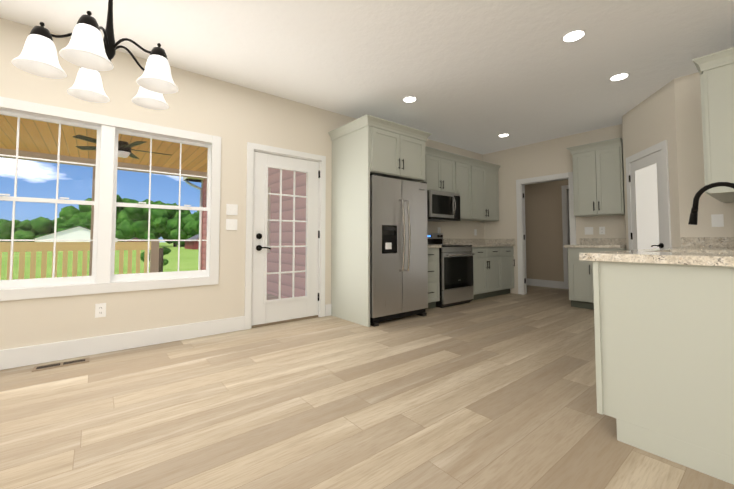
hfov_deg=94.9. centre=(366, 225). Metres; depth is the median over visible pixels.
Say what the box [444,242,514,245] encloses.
countertop
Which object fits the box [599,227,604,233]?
outlet
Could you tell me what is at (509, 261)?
base cabinet
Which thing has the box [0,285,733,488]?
floor
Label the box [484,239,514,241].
backsplash
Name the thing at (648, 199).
door
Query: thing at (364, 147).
upper cabinet
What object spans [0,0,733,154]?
ceiling
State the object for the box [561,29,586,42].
recessed light
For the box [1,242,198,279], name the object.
ground
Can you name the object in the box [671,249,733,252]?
countertop
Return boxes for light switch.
[226,204,237,214]
[226,219,236,229]
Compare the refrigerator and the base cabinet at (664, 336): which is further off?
the refrigerator
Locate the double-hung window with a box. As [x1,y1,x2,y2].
[0,97,220,300]
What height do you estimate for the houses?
8.100 m
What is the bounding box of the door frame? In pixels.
[516,172,575,294]
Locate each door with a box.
[244,142,325,329]
[626,140,671,249]
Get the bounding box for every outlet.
[95,303,105,317]
[584,227,592,234]
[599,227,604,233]
[711,214,723,226]
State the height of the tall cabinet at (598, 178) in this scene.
2.445 m
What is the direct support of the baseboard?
attached to the wall at (235, 118)
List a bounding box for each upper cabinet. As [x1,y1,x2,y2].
[332,122,427,185]
[428,154,455,193]
[456,158,471,220]
[472,162,498,221]
[693,47,733,202]
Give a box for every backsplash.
[440,239,483,245]
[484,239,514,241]
[681,237,733,244]
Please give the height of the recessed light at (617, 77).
0.016 m
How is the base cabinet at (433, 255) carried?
on the floor
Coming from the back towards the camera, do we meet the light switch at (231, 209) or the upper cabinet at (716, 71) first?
the light switch at (231, 209)
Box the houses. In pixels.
[33,226,198,249]
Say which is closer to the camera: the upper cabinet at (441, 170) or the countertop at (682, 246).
the countertop at (682, 246)
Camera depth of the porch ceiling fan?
5.16 m
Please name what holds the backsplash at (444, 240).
attached to the wall at (235, 118)
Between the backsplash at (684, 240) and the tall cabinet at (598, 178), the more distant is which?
the tall cabinet at (598, 178)
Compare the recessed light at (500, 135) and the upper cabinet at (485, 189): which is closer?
the recessed light at (500, 135)
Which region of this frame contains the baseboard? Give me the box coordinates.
[0,316,244,369]
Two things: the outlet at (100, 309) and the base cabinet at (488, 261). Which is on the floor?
the base cabinet at (488, 261)
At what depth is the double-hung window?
3.04 m
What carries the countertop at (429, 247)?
on the base cabinet at (433, 255)
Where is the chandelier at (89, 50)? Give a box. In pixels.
[11,0,178,109]
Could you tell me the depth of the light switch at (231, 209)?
3.71 m
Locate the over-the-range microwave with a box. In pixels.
[427,190,459,221]
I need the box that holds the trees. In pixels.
[0,195,198,271]
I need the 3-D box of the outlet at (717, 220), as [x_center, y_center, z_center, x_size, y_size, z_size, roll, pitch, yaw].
[3.503,-0.052,3.368,0.014,0.125,0.085,2,-3,-39]
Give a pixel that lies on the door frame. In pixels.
(568, 218)
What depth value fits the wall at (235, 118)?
3.66 m
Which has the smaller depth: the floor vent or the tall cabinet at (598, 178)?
the floor vent
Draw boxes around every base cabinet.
[425,246,439,308]
[440,246,503,299]
[504,246,514,293]
[593,261,733,484]
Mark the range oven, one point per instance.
(456, 279)
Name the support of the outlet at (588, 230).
attached to the wall at (235, 118)
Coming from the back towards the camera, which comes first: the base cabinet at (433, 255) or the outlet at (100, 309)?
the base cabinet at (433, 255)
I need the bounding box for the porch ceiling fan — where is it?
[73,135,169,158]
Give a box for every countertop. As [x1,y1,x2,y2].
[428,246,435,249]
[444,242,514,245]
[579,249,733,268]
[643,245,733,252]
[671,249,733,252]
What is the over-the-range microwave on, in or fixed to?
attached to the upper cabinet at (441, 170)
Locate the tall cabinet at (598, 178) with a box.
[564,138,625,309]
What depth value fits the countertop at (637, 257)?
1.58 m
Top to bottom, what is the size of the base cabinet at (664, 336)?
0.885 m
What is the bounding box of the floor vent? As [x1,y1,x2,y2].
[32,357,88,371]
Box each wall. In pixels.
[0,18,733,349]
[183,168,305,297]
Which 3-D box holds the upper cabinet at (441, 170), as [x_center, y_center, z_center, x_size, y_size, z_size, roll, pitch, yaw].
[1.094,-0.832,5.607,0.760,0.586,0.340,2,-3,-39]
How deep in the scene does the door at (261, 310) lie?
4.08 m
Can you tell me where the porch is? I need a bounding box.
[0,115,281,299]
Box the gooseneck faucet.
[688,182,733,224]
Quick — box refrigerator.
[370,173,427,326]
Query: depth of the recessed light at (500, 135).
5.61 m
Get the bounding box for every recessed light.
[402,96,416,102]
[498,133,509,136]
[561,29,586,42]
[608,73,629,80]
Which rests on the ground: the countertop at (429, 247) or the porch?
the porch
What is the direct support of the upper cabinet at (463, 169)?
attached to the wall at (235, 118)
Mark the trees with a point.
(69, 217)
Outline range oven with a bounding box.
[427,233,474,307]
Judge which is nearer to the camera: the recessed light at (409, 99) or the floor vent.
the floor vent
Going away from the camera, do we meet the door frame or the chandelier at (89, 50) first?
the chandelier at (89, 50)
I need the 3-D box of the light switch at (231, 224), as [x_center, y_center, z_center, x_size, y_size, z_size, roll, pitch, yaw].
[-1.485,-0.012,3.702,0.120,0.120,0.014,2,-3,-39]

